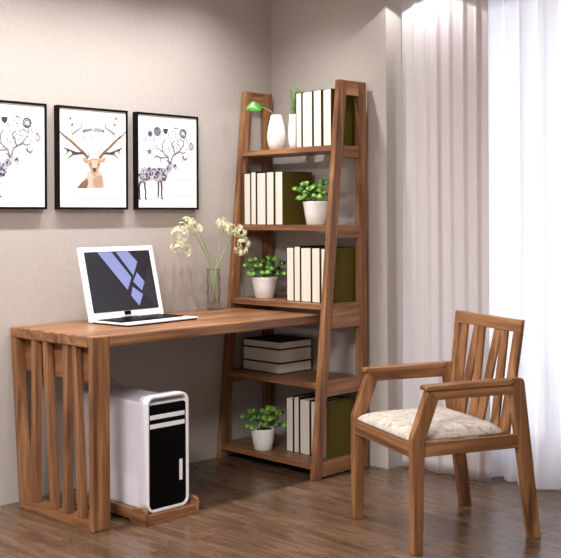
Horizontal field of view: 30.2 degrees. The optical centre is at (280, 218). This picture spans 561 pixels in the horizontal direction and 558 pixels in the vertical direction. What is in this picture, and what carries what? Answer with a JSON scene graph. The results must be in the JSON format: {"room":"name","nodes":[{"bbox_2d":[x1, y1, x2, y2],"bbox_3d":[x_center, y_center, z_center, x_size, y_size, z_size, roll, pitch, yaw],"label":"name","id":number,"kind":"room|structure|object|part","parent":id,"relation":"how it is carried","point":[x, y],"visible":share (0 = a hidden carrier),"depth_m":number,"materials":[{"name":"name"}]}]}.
{"room":"office","nodes":[
{"label":"office","id":0,"kind":"room"},
{"bbox_2d":[0,0,270,505],"bbox_3d":[-1.742,-0.065,3.901,0.120,2.560,5.700,0,0,45],"label":"wall","id":1,"kind":"structure","parent":0,"point":[196,58],"depth_m":4.91,"materials":[{"name":"paint"}]},
{"bbox_2d":[0,100,46,208],"bbox_3d":[-1.158,-0.267,4.384,0.030,0.458,0.380,0,0,45],"label":"framed picture","id":2,"kind":"object","parent":1,"relation":"attached to","point":[23,125],"visible":1,"depth_m":4.43,"materials":[{"name":"black"}]},
{"bbox_2d":[54,105,127,209],"bbox_3d":[-0.851,-0.268,4.693,0.030,0.458,0.380,0,0,45],"label":"framed picture","id":3,"kind":"object","parent":1,"relation":"attached to","point":[91,144],"visible":1,"depth_m":4.67,"materials":[{"name":"black"}]},
{"bbox_2d":[133,112,198,209],"bbox_3d":[-0.548,-0.270,4.998,0.030,0.458,0.380,0,0,45],"label":"framed picture","id":4,"kind":"object","parent":1,"relation":"attached to","point":[165,146],"visible":1,"depth_m":4.98,"materials":[{"name":"black"}]},
{"bbox_2d":[0,453,560,557],"bbox_3d":[0.110,1.235,2.070,5.320,0.060,5.700,0,0,45],"label":"floor","id":5,"kind":"structure","parent":0,"point":[250,506],"depth_m":4.08,"materials":[{"name":"brown wood"}]},
{"bbox_2d":[75,490,198,526],"bbox_3d":[-0.602,1.175,4.332,0.482,0.068,0.281,0,0,45],"label":"stand","id":6,"kind":"object","parent":5,"relation":"on","point":[141,516],"visible":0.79,"depth_m":4.16,"materials":[{"name":"brown wood"}]},
{"bbox_2d":[83,377,188,512],"bbox_3d":[-0.627,0.931,4.356,0.496,0.483,0.214,0,0,45],"label":"computer tower","id":7,"kind":"object","parent":6,"relation":"on","point":[149,430],"visible":0.85,"depth_m":4.20,"materials":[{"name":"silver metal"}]},
{"bbox_3d":[-0.459,0.954,4.189,0.008,0.414,0.193,0,0,45],"label":"panel","id":8,"kind":"part","parent":7,"relation":"part of","materials":[{"name":"black plastic"}]},
{"bbox_3d":[-0.608,1.180,4.338,0.456,0.014,0.243,0,0,45],"label":"board","id":9,"kind":"part","parent":6,"relation":"part of","materials":[{"name":"brown wood"}]},
{"bbox_2d":[10,307,318,532],"bbox_3d":[-0.479,0.832,4.647,0.600,0.753,1.288,0,0,45],"label":"desk","id":10,"kind":"object","parent":5,"relation":"on","point":[77,352],"visible":1,"depth_m":4.21,"materials":[{"name":"brown wood"}]},
{"bbox_3d":[-1.092,0.858,4.384,0.096,0.708,0.048,0,0,45],"label":"leg","id":11,"kind":"part","parent":10,"relation":"part of","materials":[{"name":"brown wood"}]},
{"bbox_3d":[-0.885,1.192,4.190,0.468,0.036,0.059,0,0,45],"label":"rail","id":12,"kind":"part","parent":10,"relation":"part of","materials":[{"name":"brown wood"}]},
{"bbox_3d":[-0.701,0.833,4.019,0.030,0.753,0.084,0,0,45],"label":"leg","id":13,"kind":"part","parent":10,"relation":"part of","materials":[{"name":"brown wood"}]},
{"bbox_2d":[77,246,197,326],"bbox_3d":[-0.626,0.292,4.603,0.323,0.327,0.442,0,0,40],"label":"laptop","id":14,"kind":"object","parent":10,"relation":"on","point":[120,284],"visible":1,"depth_m":4.64,"materials":[{"name":"white plastic"}]},
{"bbox_3d":[-0.716,0.292,4.677,0.012,0.334,0.442,-18,-11,38],"label":"lid","id":15,"kind":"part","parent":14,"relation":"part of","materials":[{"name":"white plastic"}]},
{"bbox_2d":[206,268,220,310],"bbox_3d":[-0.331,0.351,5.134,0.074,0.205,0.074,0,0,45],"label":"glass vase","id":16,"kind":"object","parent":10,"relation":"on","point":[207,269],"visible":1,"depth_m":5.12,"materials":[{"name":"clear glass"}]},
{"bbox_2d":[170,225,215,303],"bbox_3d":[-0.417,0.228,5.031,0.087,0.390,0.288,0,0,45],"label":"stem","id":17,"kind":"object","parent":16,"relation":"in","point":[173,233],"visible":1,"depth_m":4.97,"materials":[{"name":"green"}]},
{"bbox_2d":[177,216,213,303],"bbox_3d":[-0.408,0.206,5.037,0.067,0.434,0.242,0,0,45],"label":"stem","id":18,"kind":"object","parent":16,"relation":"in","point":[191,222],"visible":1,"depth_m":5.02,"materials":[{"name":"green"}]},
{"bbox_3d":[-0.400,0.225,5.053,0.009,0.396,0.209,0,0,42],"label":"stem","id":19,"kind":"part","parent":18,"relation":"part of","materials":[{"name":"green plant"}]},
{"bbox_2d":[212,217,235,303],"bbox_3d":[-0.276,0.207,5.122,0.108,0.430,0.084,0,0,-26],"label":"stem","id":20,"kind":"object","parent":16,"relation":"in","point":[223,224],"visible":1,"depth_m":5.13,"materials":[{"name":"green"}]},
{"bbox_3d":[-0.299,0.222,5.122,0.088,0.401,0.029,0,0,10],"label":"stem","id":21,"kind":"part","parent":20,"relation":"part of","materials":[{"name":"green plant"}]},
{"bbox_2d":[214,224,250,302],"bbox_3d":[-0.233,0.224,5.136,0.187,0.396,0.079,0,0,25],"label":"stem","id":22,"kind":"object","parent":16,"relation":"in","point":[241,240],"visible":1,"depth_m":5.12,"materials":[{"name":"green"}]},
{"bbox_2d":[216,79,367,480],"bbox_3d":[0.045,0.276,5.128,0.676,1.859,0.382,0,0,45],"label":"ladder bookshelf","id":23,"kind":"object","parent":5,"relation":"on","point":[327,383],"visible":0.78,"depth_m":5.00,"materials":[{"name":"brown wood"}]},
{"bbox_3d":[-0.233,0.277,5.305,0.030,1.859,0.242,0,0,45],"label":"post","id":24,"kind":"part","parent":23,"relation":"part of","materials":[{"name":"brown wood"}]},
{"bbox_3d":[-0.180,1.166,5.354,0.028,0.064,0.273,0,0,45],"label":"rail","id":25,"kind":"part","parent":23,"relation":"part of","materials":[{"name":"brown wood"}]},
{"bbox_3d":[-0.169,0.800,5.368,0.028,0.064,0.236,0,0,45],"label":"rail","id":26,"kind":"part","parent":23,"relation":"part of","materials":[{"name":"brown wood"}]},
{"bbox_2d":[244,173,250,224],"bbox_3d":[-0.096,-0.097,5.352,0.050,0.264,0.210,0,0,45],"label":"book","id":27,"kind":"object","parent":23,"relation":"on","point":[247,184],"visible":0.27,"depth_m":5.28,"materials":[{"name":"white paper"}]},
{"bbox_3d":[-0.159,0.462,5.379,0.028,0.115,0.204,0,0,45],"label":"rail","id":28,"kind":"part","parent":23,"relation":"part of","materials":[{"name":"brown wood"}]},
{"bbox_3d":[-0.146,0.065,5.395,0.028,0.060,0.160,0,0,45],"label":"rail","id":29,"kind":"part","parent":23,"relation":"part of","materials":[{"name":"brown wood"}]},
{"bbox_3d":[-0.134,-0.313,5.408,0.028,0.058,0.121,0,0,45],"label":"rail","id":30,"kind":"part","parent":23,"relation":"part of","materials":[{"name":"brown wood"}]},
{"bbox_2d":[250,171,264,224],"bbox_3d":[-0.063,-0.101,5.320,0.040,0.270,0.210,0,0,45],"label":"book","id":31,"kind":"object","parent":23,"relation":"on","point":[252,174],"visible":0.27,"depth_m":5.25,"materials":[{"name":"white paper"}]},
{"bbox_3d":[-0.125,-0.618,5.419,0.028,0.070,0.091,0,0,45],"label":"rail","id":32,"kind":"part","parent":23,"relation":"part of","materials":[{"name":"brown wood"}]},
{"bbox_2d":[256,172,265,224],"bbox_3d":[-0.023,-0.098,5.280,0.066,0.264,0.210,0,0,45],"label":"book","id":33,"kind":"object","parent":23,"relation":"on","point":[260,177],"visible":0.27,"depth_m":5.21,"materials":[{"name":"white paper"}]},
{"bbox_2d":[239,405,286,450],"bbox_3d":[-0.084,1.026,5.074,0.190,0.215,0.158,0,0,45],"label":"potted plant","id":34,"kind":"object","parent":23,"relation":"on","point":[263,434],"visible":1,"depth_m":5.06,"materials":[{"name":"green plant"}]},
{"bbox_3d":[-0.086,0.995,5.092,0.165,0.099,0.053,0,0,-1],"label":"stem","id":35,"kind":"part","parent":34,"relation":"part of","materials":[{"name":"green plant"}]},
{"bbox_3d":[-0.085,1.081,5.094,0.126,0.106,0.126,0,0,45],"label":"pot","id":36,"kind":"part","parent":34,"relation":"part of","materials":[{"name":"white ceramic"}]},
{"bbox_2d":[242,255,285,297],"bbox_3d":[-0.080,0.297,5.267,0.225,0.215,0.140,0,0,-10],"label":"potted plant","id":37,"kind":"object","parent":23,"relation":"on","point":[264,286],"visible":1,"depth_m":5.23,"materials":[{"name":"green plant"}]},
{"bbox_3d":[-0.082,0.266,5.269,0.163,0.099,0.081,0,0,-8],"label":"stem","id":38,"kind":"part","parent":37,"relation":"part of","materials":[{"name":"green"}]},
{"bbox_3d":[-0.081,0.351,5.269,0.136,0.105,0.136,0,0,45],"label":"pot","id":39,"kind":"part","parent":37,"relation":"part of","materials":[{"name":"white ceramic"}]},
{"bbox_3d":[-0.069,0.276,5.471,0.030,1.859,0.055,0,0,45],"label":"post","id":40,"kind":"part","parent":23,"relation":"part of","materials":[{"name":"brown wood"}]},
{"bbox_2d":[266,171,274,224],"bbox_3d":[0.022,-0.099,5.235,0.055,0.266,0.210,0,0,45],"label":"book","id":41,"kind":"object","parent":23,"relation":"on","point":[270,176],"visible":0.27,"depth_m":5.16,"materials":[{"name":"white paper"}]},
{"bbox_2d":[267,115,285,148],"bbox_3d":[-0.020,-0.430,5.219,0.097,0.174,0.097,0,0,45],"label":"ceramic vase","id":42,"kind":"object","parent":23,"relation":"on","point":[276,133],"visible":0.94,"depth_m":5.18,"materials":[{"name":"white ceramic"}]},
{"bbox_2d":[246,101,273,114],"bbox_3d":[-0.096,-0.474,5.204,0.155,0.223,0.022,0,0,-5],"label":"stem","id":43,"kind":"object","parent":42,"relation":"in","point":[252,106],"visible":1,"depth_m":5.20,"materials":[{"name":"green plant"}]},
{"bbox_2d":[243,359,310,374],"bbox_3d":[-0.018,0.741,5.266,0.268,0.052,0.224,0,0,45],"label":"book","id":44,"kind":"object","parent":23,"relation":"on","point":[274,368],"visible":0.79,"depth_m":5.18,"materials":[{"name":"grey paper"}]},
{"bbox_2d":[243,346,310,363],"bbox_3d":[-0.018,0.681,5.265,0.268,0.068,0.224,0,0,45],"label":"book","id":45,"kind":"object","parent":44,"relation":"on","point":[249,353],"visible":0.79,"depth_m":5.18,"materials":[{"name":"grey paper"}]},
{"bbox_2d":[243,334,310,349],"bbox_3d":[-0.018,0.627,5.264,0.268,0.038,0.224,0,0,45],"label":"book","id":46,"kind":"object","parent":45,"relation":"on","point":[278,342],"visible":1,"depth_m":5.20,"materials":[{"name":"black paper"}]},
{"bbox_2d":[286,247,293,300],"bbox_3d":[0.122,0.272,5.127,0.051,0.262,0.215,0,0,45],"label":"book","id":47,"kind":"object","parent":23,"relation":"on","point":[289,250],"visible":0.27,"depth_m":5.06,"materials":[{"name":"white paper"}]},
{"bbox_2d":[288,114,295,147],"bbox_3d":[0.075,-0.430,5.195,0.075,0.174,0.075,0,0,45],"label":"ceramic vase","id":48,"kind":"object","parent":23,"relation":"on","point":[292,117],"visible":0.41,"depth_m":5.16,"materials":[{"name":"white ceramic"}]},
{"bbox_2d":[286,85,305,113],"bbox_3d":[0.072,-0.554,5.194,0.090,0.241,0.103,0,0,-27],"label":"grass tuft","id":49,"kind":"object","parent":48,"relation":"in","point":[293,104],"visible":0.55,"depth_m":5.18,"materials":[{"name":"green plant"}]},
{"bbox_2d":[275,171,311,224],"bbox_3d":[0.065,-0.099,5.192,0.055,0.266,0.210,0,0,45],"label":"book","id":50,"kind":"object","parent":23,"relation":"on","point":[289,210],"visible":0.71,"depth_m":5.14,"materials":[{"name":"paper"}]},
{"bbox_2d":[295,92,301,147],"bbox_3d":[0.150,-0.478,5.124,0.041,0.268,0.175,0,0,45],"label":"book","id":51,"kind":"object","parent":23,"relation":"on","point":[298,96],"visible":0.27,"depth_m":5.07,"materials":[{"name":"white paper"}]},
{"bbox_2d":[286,392,312,451],"bbox_3d":[0.109,1.002,5.109,0.049,0.262,0.185,0,0,45],"label":"book","id":52,"kind":"object","parent":23,"relation":"on","point":[289,400],"visible":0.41,"depth_m":5.05,"materials":[{"name":"white paper"}]},
{"bbox_2d":[293,393,314,452],"bbox_3d":[0.142,0.998,5.077,0.038,0.270,0.185,0,0,45],"label":"book","id":53,"kind":"object","parent":23,"relation":"on","point":[296,409],"visible":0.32,"depth_m":5.01,"materials":[{"name":"white paper"}]},
{"bbox_2d":[302,91,312,146],"bbox_3d":[0.191,-0.478,5.083,0.069,0.269,0.175,0,0,45],"label":"book","id":54,"kind":"object","parent":23,"relation":"on","point":[307,97],"visible":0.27,"depth_m":5.02,"materials":[{"name":"white paper"}]},
{"bbox_2d":[300,247,315,302],"bbox_3d":[0.197,0.272,5.053,0.069,0.262,0.215,0,0,45],"label":"book","id":55,"kind":"object","parent":23,"relation":"on","point":[306,283],"visible":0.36,"depth_m":4.98,"materials":[{"name":"white paper"}]},
{"bbox_2d":[294,245,324,301],"bbox_3d":[0.156,0.269,5.094,0.043,0.268,0.215,0,0,45],"label":"book","id":56,"kind":"object","parent":23,"relation":"on","point":[297,254],"visible":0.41,"depth_m":5.02,"materials":[{"name":"white paper"}]},
{"bbox_2d":[292,179,328,224],"bbox_3d":[0.171,-0.077,5.029,0.225,0.221,0.133,0,0,-8],"label":"potted plant","id":57,"kind":"object","parent":23,"relation":"on","point":[315,212],"visible":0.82,"depth_m":4.99,"materials":[{"name":"green plant"}]},
{"bbox_3d":[0.172,-0.112,5.025,0.154,0.099,0.069,0,0,-9],"label":"stem","id":58,"kind":"part","parent":57,"relation":"part of","materials":[{"name":"green plant"}]},
{"bbox_3d":[0.173,-0.023,5.029,0.132,0.113,0.132,0,0,45],"label":"pot","id":59,"kind":"part","parent":57,"relation":"part of","materials":[{"name":"white ceramic"}]},
{"bbox_2d":[299,396,333,455],"bbox_3d":[0.181,1.000,5.037,0.068,0.264,0.185,0,0,45],"label":"book","id":60,"kind":"object","parent":23,"relation":"on","point":[304,403],"visible":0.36,"depth_m":4.97,"materials":[{"name":"white paper"}]},
{"bbox_2d":[313,90,322,145],"bbox_3d":[0.238,-0.479,5.037,0.054,0.270,0.175,0,0,45],"label":"book","id":61,"kind":"object","parent":23,"relation":"on","point":[317,95],"visible":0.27,"depth_m":4.97,"materials":[{"name":"white paper"}]},
{"bbox_2d":[311,247,341,302],"bbox_3d":[0.243,0.271,5.007,0.055,0.262,0.215,0,0,45],"label":"book","id":62,"kind":"object","parent":23,"relation":"on","point":[315,252],"visible":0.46,"depth_m":4.93,"materials":[{"name":"white paper"}]},
{"bbox_2d":[310,396,342,454],"bbox_3d":[0.227,1.001,4.991,0.054,0.262,0.185,0,0,45],"label":"book","id":63,"kind":"object","parent":23,"relation":"on","point":[312,403],"visible":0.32,"depth_m":4.94,"materials":[{"name":"white paper"}]},
{"bbox_3d":[0.225,0.275,4.851,0.030,1.859,0.242,0,0,45],"label":"post","id":64,"kind":"part","parent":23,"relation":"part of","materials":[{"name":"brown wood"}]},
{"bbox_3d":[0.279,1.164,4.899,0.028,0.064,0.273,0,0,45],"label":"rail","id":65,"kind":"part","parent":23,"relation":"part of","materials":[{"name":"brown wood"}]},
{"bbox_2d":[323,397,352,459],"bbox_3d":[0.267,1.000,4.952,0.049,0.264,0.185,0,0,45],"label":"book","id":66,"kind":"object","parent":23,"relation":"on","point":[337,439],"visible":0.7,"depth_m":4.93,"materials":[{"name":"paper"}]},
{"bbox_2d":[321,247,355,302],"bbox_3d":[0.282,0.272,4.969,0.045,0.260,0.215,0,0,45],"label":"book","id":67,"kind":"object","parent":23,"relation":"on","point":[344,280],"visible":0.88,"depth_m":4.96,"materials":[{"name":"paper"}]},
{"bbox_2d":[323,88,354,145],"bbox_3d":[0.282,-0.479,4.993,0.055,0.270,0.175,0,0,45],"label":"book","id":68,"kind":"object","parent":23,"relation":"on","point":[328,95],"visible":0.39,"depth_m":4.95,"materials":[{"name":"paper"}]},
{"bbox_3d":[0.290,0.798,4.913,0.028,0.064,0.236,0,0,45],"label":"rail","id":69,"kind":"part","parent":23,"relation":"part of","materials":[{"name":"brown wood"}]},
{"bbox_3d":[0.299,0.459,4.924,0.028,0.115,0.204,0,0,45],"label":"rail","id":70,"kind":"part","parent":23,"relation":"part of","materials":[{"name":"brown wood"}]},
{"bbox_3d":[0.313,0.062,4.940,0.028,0.060,0.160,0,0,45],"label":"rail","id":71,"kind":"part","parent":23,"relation":"part of","materials":[{"name":"brown wood"}]},
{"bbox_3d":[0.324,-0.316,4.954,0.028,0.058,0.121,0,0,45],"label":"rail","id":72,"kind":"part","parent":23,"relation":"part of","materials":[{"name":"brown wood"}]},
{"bbox_3d":[0.334,-0.620,4.964,0.028,0.070,0.091,0,0,45],"label":"rail","id":73,"kind":"part","parent":23,"relation":"part of","materials":[{"name":"brown wood"}]},
{"bbox_3d":[0.390,0.274,5.016,0.030,1.859,0.055,0,0,45],"label":"post","id":74,"kind":"part","parent":23,"relation":"part of","materials":[{"name":"brown wood"}]},
{"bbox_2d":[351,310,540,554],"bbox_3d":[0.630,0.795,4.039,0.545,0.815,0.531,0,0,-22],"label":"armchair","id":75,"kind":"object","parent":5,"relation":"on","point":[405,432],"visible":1,"depth_m":3.92,"materials":[{"name":"brown wood"}]},
{"bbox_3d":[0.338,0.913,4.182,0.106,0.581,0.032,0,0,-22],"label":"leg","id":76,"kind":"part","parent":75,"relation":"part of","materials":[{"name":"brown wood"}]},
{"bbox_3d":[0.391,0.836,3.944,0.026,0.050,0.442,0,0,-22],"label":"rail","id":77,"kind":"part","parent":75,"relation":"part of","materials":[{"name":"brown wood"}]},
{"bbox_3d":[0.504,0.609,4.253,0.367,0.021,0.041,0,0,-22],"label":"armrest","id":78,"kind":"part","parent":75,"relation":"part of","materials":[{"name":"brown wood"}]},
{"bbox_3d":[0.515,0.912,3.734,0.106,0.581,0.034,0,0,-22],"label":"leg","id":79,"kind":"part","parent":75,"relation":"part of","materials":[{"name":"brown wood"}]},
{"bbox_2d":[357,407,503,441],"bbox_3d":[0.571,0.784,4.015,0.398,0.047,0.447,0,0,-22],"label":"seat cushion","id":80,"kind":"object","parent":75,"relation":"on","point":[450,423],"depth_m":3.91,"materials":[{"name":"fabric"}]},
{"bbox_3d":[0.737,0.899,4.341,0.125,0.606,0.032,0,0,-22],"label":"leg","id":81,"kind":"part","parent":75,"relation":"part of","materials":[{"name":"brown wood"}]},
{"bbox_3d":[0.683,0.608,3.802,0.367,0.021,0.050,0,0,-22],"label":"armrest","id":82,"kind":"part","parent":75,"relation":"part of","materials":[{"name":"brown wood"}]},
{"bbox_3d":[0.697,0.832,3.808,0.400,0.050,0.026,0,0,-22],"label":"rail","id":83,"kind":"part","parent":75,"relation":"part of","materials":[{"name":"brown wood"}]},
{"bbox_3d":[0.827,0.410,4.141,0.024,0.048,0.476,0,0,-22],"label":"rail","id":84,"kind":"part","parent":75,"relation":"part of","materials":[{"name":"brown wood"}]},
{"bbox_3d":[0.914,0.898,3.893,0.125,0.606,0.034,0,0,-22],"label":"leg","id":85,"kind":"part","parent":75,"relation":"part of","materials":[{"name":"brown wood"}]},
{"bbox_2d":[271,0,402,468],"bbox_3d":[0.408,-0.076,5.429,0.781,2.560,0.500,0,0,45],"label":"wall","id":86,"kind":"structure","parent":0,"point":[315,44],"depth_m":5.08,"materials":[{"name":"paint"}]},
{"bbox_3d":[0.096,-1.395,2.070,5.320,0.080,5.700,0,0,45],"label":"ceiling","id":87,"kind":"structure","parent":0,"visible":0},
{"bbox_3d":[2.110,-1.263,3.517,4.500,0.205,0.530,0,0,45],"label":"trim","id":88,"kind":"structure","parent":87,"relation":"attached to","visible":0},
{"bbox_2d":[402,0,491,481],"bbox_3d":[0.762,0.023,4.852,0.490,2.346,0.040,0,0,45],"label":"linen curtain","id":89,"kind":"object","parent":88,"relation":"hanging from","point":[445,42],"visible":0.8,"depth_m":4.86,"materials":[{"name":"white fabric"}]},
{"bbox_2d":[488,0,560,488],"bbox_3d":[1.473,0.019,4.302,1.626,2.346,0.134,0,0,45],"label":"sheer curtain","id":90,"kind":"object","parent":88,"relation":"hanging from","point":[524,36],"visible":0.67,"depth_m":4.67,"materials":[{"name":"white fabric"}]}
]}

